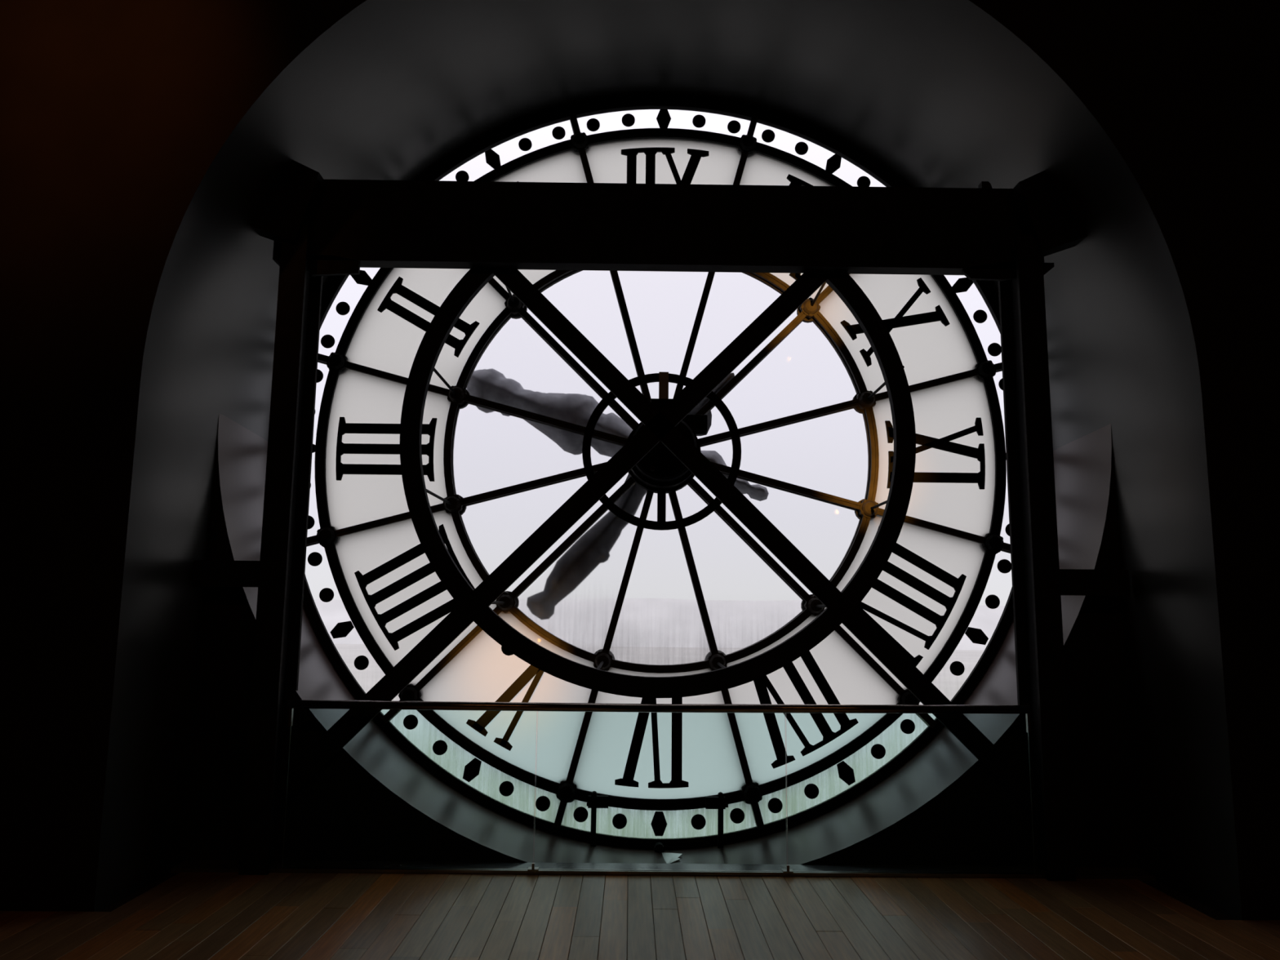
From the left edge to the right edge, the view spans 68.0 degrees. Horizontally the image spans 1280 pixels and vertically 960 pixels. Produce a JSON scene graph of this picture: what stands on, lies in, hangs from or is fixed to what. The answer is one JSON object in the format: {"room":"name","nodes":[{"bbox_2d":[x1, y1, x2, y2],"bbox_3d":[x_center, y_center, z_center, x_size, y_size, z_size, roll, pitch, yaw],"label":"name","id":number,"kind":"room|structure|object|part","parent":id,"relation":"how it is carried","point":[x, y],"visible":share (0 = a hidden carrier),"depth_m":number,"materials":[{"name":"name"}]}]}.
{"room":"clock tower interior","nodes":[
{"label":"clock tower interior","id":0,"kind":"room"},
{"bbox_2d":[0,0,1279,920],"bbox_3d":[0.196,-1.702,6.777,14.144,9.826,2.203,1,-8,0],"label":"wall","id":1,"kind":"structure","parent":0,"point":[142,142],"depth_m":5.77,"materials":[{"name":"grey paint"}]},
{"bbox_2d":[302,95,1013,852],"bbox_3d":[0.173,-0.223,7.618,6.212,6.212,2.165,1,-8,0],"label":"clock","id":2,"kind":"object","parent":1,"relation":"attached to","point":[508,411],"visible":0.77,"depth_m":7.53,"materials":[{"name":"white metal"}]},
{"bbox_3d":[-2.013,-0.245,7.616,1.069,1.408,0.014,1,-8,0],"label":"opal pane","id":3,"kind":"part","parent":2,"relation":"part of","materials":[{"name":"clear glass"}]},
{"bbox_3d":[-1.757,0.929,7.448,1.418,1.481,0.014,1,-8,0],"label":"opal pane","id":4,"kind":"part","parent":2,"relation":"part of","materials":[{"name":"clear glass"}]},
{"bbox_3d":[-1.734,-1.412,7.788,1.418,1.481,0.014,1,-8,0],"label":"opal pane","id":5,"kind":"part","parent":2,"relation":"part of","materials":[{"name":"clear glass"}]},
{"bbox_3d":[-1.489,0.120,6.966,0.022,0.033,1.007,1,-8,0],"label":"tie rod","id":6,"kind":"part","parent":2,"relation":"part of","materials":[{"name":"black metal"}]},
{"bbox_3d":[-1.480,-0.759,7.094,0.022,0.033,1.007,1,-8,0],"label":"tie rod","id":7,"kind":"part","parent":2,"relation":"part of","materials":[{"name":"black metal"}]},
{"bbox_3d":[-1.266,2.152,7.275,1.421,0.980,0.014,1,-8,0],"label":"minute pane","id":8,"kind":"part","parent":2,"relation":"part of","materials":[{"name":"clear glass"}]},
{"bbox_3d":[-1.052,0.887,6.859,0.022,0.033,1.007,1,-8,0],"label":"tie rod","id":9,"kind":"part","parent":2,"relation":"part of","materials":[{"name":"black metal"}]},
{"bbox_3d":[-1.029,1.665,7.348,1.481,1.418,0.014,1,-8,0],"label":"opal pane","id":10,"kind":"part","parent":2,"relation":"part of","materials":[{"name":"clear glass"}]},
{"bbox_3d":[-1.029,-1.515,7.208,0.022,0.033,1.007,1,-8,0],"label":"tie rod","id":11,"kind":"part","parent":2,"relation":"part of","materials":[{"name":"black metal"}]},
{"bbox_3d":[-0.774,-0.231,7.626,1.526,0.885,0.014,1,-8,0],"label":"pane","id":12,"kind":"part","parent":2,"relation":"part of","materials":[{"name":"clear glass"}]},
{"bbox_3d":[-0.991,-2.131,7.900,1.481,1.418,0.014,1,-8,0],"label":"opal pane","id":13,"kind":"part","parent":2,"relation":"part of","materials":[{"name":"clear glass"}]},
{"bbox_3d":[-0.714,-0.853,7.717,1.517,1.160,0.014,1,-8,0],"label":"pane","id":14,"kind":"part","parent":2,"relation":"part of","materials":[{"name":"clear glass"}]},
{"bbox_3d":[-0.465,0.656,7.500,1.160,1.517,0.014,1,-8,0],"label":"pane","id":15,"kind":"part","parent":2,"relation":"part of","materials":[{"name":"clear glass"}]},
{"bbox_3d":[-0.287,1.335,6.801,0.022,0.033,1.007,1,-8,0],"label":"tie rod","id":16,"kind":"part","parent":2,"relation":"part of","materials":[{"name":"black metal"}]},
{"bbox_3d":[0.145,2.567,7.229,1.556,0.378,0.014,1,-8,0],"label":"minute pane","id":17,"kind":"part","parent":2,"relation":"part of","materials":[{"name":"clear glass"}]},
{"bbox_3d":[0.151,1.942,7.320,1.408,1.069,0.014,1,-8,0],"label":"opal pane","id":18,"kind":"part","parent":2,"relation":"part of","materials":[{"name":"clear glass"}]},
{"bbox_3d":[0.144,2.759,7.105,0.072,0.076,0.082,1,-8,0],"label":"drain spout","id":19,"kind":"part","parent":2,"relation":"part of","materials":[{"name":"black metal"}]},
{"bbox_3d":[0.194,-2.383,7.948,1.408,1.069,0.014,1,-8,0],"label":"opal pane","id":20,"kind":"part","parent":2,"relation":"part of","materials":[{"name":"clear glass"}]},
{"bbox_3d":[0.601,1.345,6.809,0.022,0.033,1.007,1,-8,0],"label":"tie rod","id":21,"kind":"part","parent":2,"relation":"part of","materials":[{"name":"black metal"}]},
{"bbox_3d":[1.374,-2.105,7.920,1.481,1.418,0.014,1,-8,0],"label":"opal pane","id":22,"kind":"part","parent":2,"relation":"part of","materials":[{"name":"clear glass"}]},
{"bbox_3d":[1.337,1.691,7.368,1.481,1.418,0.014,1,-8,0],"label":"opal pane","id":23,"kind":"part","parent":2,"relation":"part of","materials":[{"name":"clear glass"}]},
{"bbox_3d":[1.563,2.183,7.298,1.421,0.980,0.014,1,-8,0],"label":"minute pane","id":24,"kind":"part","parent":2,"relation":"part of","materials":[{"name":"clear glass"}]},
{"bbox_3d":[1.398,-1.488,7.228,0.022,0.033,1.007,1,-8,0],"label":"tie rod","id":25,"kind":"part","parent":2,"relation":"part of","materials":[{"name":"black metal"}]},
{"bbox_3d":[1.375,0.914,6.879,0.022,0.033,1.007,1,-8,0],"label":"tie rod","id":26,"kind":"part","parent":2,"relation":"part of","materials":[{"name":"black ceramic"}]},
{"bbox_3d":[1.826,0.157,6.994,0.022,0.033,1.007,1,-8,0],"label":"tie rod","id":27,"kind":"part","parent":2,"relation":"part of","materials":[{"name":"black metal"}]},
{"bbox_3d":[1.835,-0.722,7.121,0.022,0.033,1.007,1,-8,0],"label":"tie rod","id":28,"kind":"part","parent":2,"relation":"part of","materials":[{"name":"black metal"}]},
{"bbox_3d":[2.102,-1.370,7.820,1.418,1.481,0.014,1,-8,0],"label":"opal pane","id":29,"kind":"part","parent":2,"relation":"part of","materials":[{"name":"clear glass"}]},
{"bbox_3d":[2.079,0.972,7.480,1.418,1.481,0.014,1,-8,0],"label":"opal pane","id":30,"kind":"part","parent":2,"relation":"part of","materials":[{"name":"white glass"}]},
{"bbox_3d":[2.358,-0.196,7.652,1.069,1.408,0.014,1,-8,0],"label":"opal pane","id":31,"kind":"part","parent":2,"relation":"part of","materials":[{"name":"white glass"}]},
{"bbox_2d":[170,859,1155,880],"bbox_3d":[0.156,2.501,6.006,6.136,0.090,0.205,1,-8,0],"label":"trim","id":32,"kind":"structure","parent":1,"relation":"attached to","point":[188,865],"depth_m":6.02,"materials":[{"name":"metal"}]},
{"bbox_2d":[0,871,1279,959],"bbox_3d":[0.206,1.795,0.840,14.144,0.164,10.632,1,-8,0],"label":"floor","id":33,"kind":"structure","parent":0,"point":[183,915],"depth_m":4.96,"materials":[{"name":"brown wood"}]},
{"bbox_2d":[280,699,1036,878],"bbox_3d":[0.127,1.927,5.954,4.705,1.046,0.063,1,-8,0],"label":"guard rail","id":34,"kind":"object","parent":33,"relation":"on","point":[292,704],"visible":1,"depth_m":5.99,"materials":[{"name":"clear glass"}]},
{"bbox_3d":[-1.433,1.928,5.944,1.549,0.997,0.011,1,-8,0],"label":"glass panel","id":35,"kind":"part","parent":34,"relation":"part of","materials":[{"name":"grey"}]},
{"bbox_3d":[0.131,1.443,6.029,4.705,0.066,0.054,1,-8,0],"label":"handrail","id":36,"kind":"part","parent":34,"relation":"part of","materials":[{"name":"brown metal"}]},
{"bbox_3d":[0.132,1.945,5.957,1.570,0.997,0.011,1,-8,0],"label":"glass panel","id":37,"kind":"part","parent":34,"relation":"part of","materials":[{"name":"grey"}]},
{"bbox_3d":[1.693,1.962,5.970,1.539,0.997,0.011,1,-8,0],"label":"glass panel","id":38,"kind":"part","parent":34,"relation":"part of","materials":[{"name":"grey"}]},
{"bbox_2d":[192,160,1129,880],"bbox_3d":[0.152,0.177,6.315,6.108,4.613,0.442,1,-8,0],"label":"frame","id":39,"kind":"object","parent":33,"relation":"on","point":[318,227],"visible":1,"depth_m":6.44,"materials":[{"name":"black paint"}]},
{"bbox_3d":[-0.319,0.074,6.422,4.187,4.187,0.036,1,-8,0],"label":"diagonal arm","id":40,"kind":"part","parent":39,"relation":"part of","materials":[{"name":"black paint"}]},
{"bbox_3d":[0.573,0.073,6.431,4.181,4.181,0.036,1,-8,0],"label":"diagonal arm","id":41,"kind":"part","parent":39,"relation":"part of","materials":[{"name":"black paint"}]},
{"bbox_2d":[185,413,1138,866],"bbox_3d":[0.161,1.437,6.847,6.146,3.633,1.151,1,-8,0],"label":"wall","id":42,"kind":"structure","parent":0,"point":[371,801],"depth_m":6.27,"materials":[{"name":"black paint"}]},
{"bbox_2d":[662,852,682,863],"bbox_3d":[0.236,2.726,6.842,0.147,0.026,0.394,1,-8,0],"label":"scrap","id":43,"kind":"object","parent":42,"relation":"on","point":[669,858],"visible":0.93,"depth_m":6.87,"materials":[{"name":"white paper"}]},
{"label":"outside","id":44,"kind":"structure","parent":0,"visible":0},
{"bbox_2d":[333,644,983,838],"bbox_3d":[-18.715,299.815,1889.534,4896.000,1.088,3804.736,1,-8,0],"label":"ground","id":45,"kind":"structure","parent":44,"point":[424,736],"depth_m":169.90,"materials":[{"name":"white glass"}]},
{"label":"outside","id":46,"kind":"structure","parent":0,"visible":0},
{"bbox_2d":[314,598,1004,650],"bbox_3d":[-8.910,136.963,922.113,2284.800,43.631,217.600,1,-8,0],"label":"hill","id":47,"kind":"structure","parent":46,"point":[642,622],"depth_m":857.58,"materials":[{"name":"white glass"}]}
]}

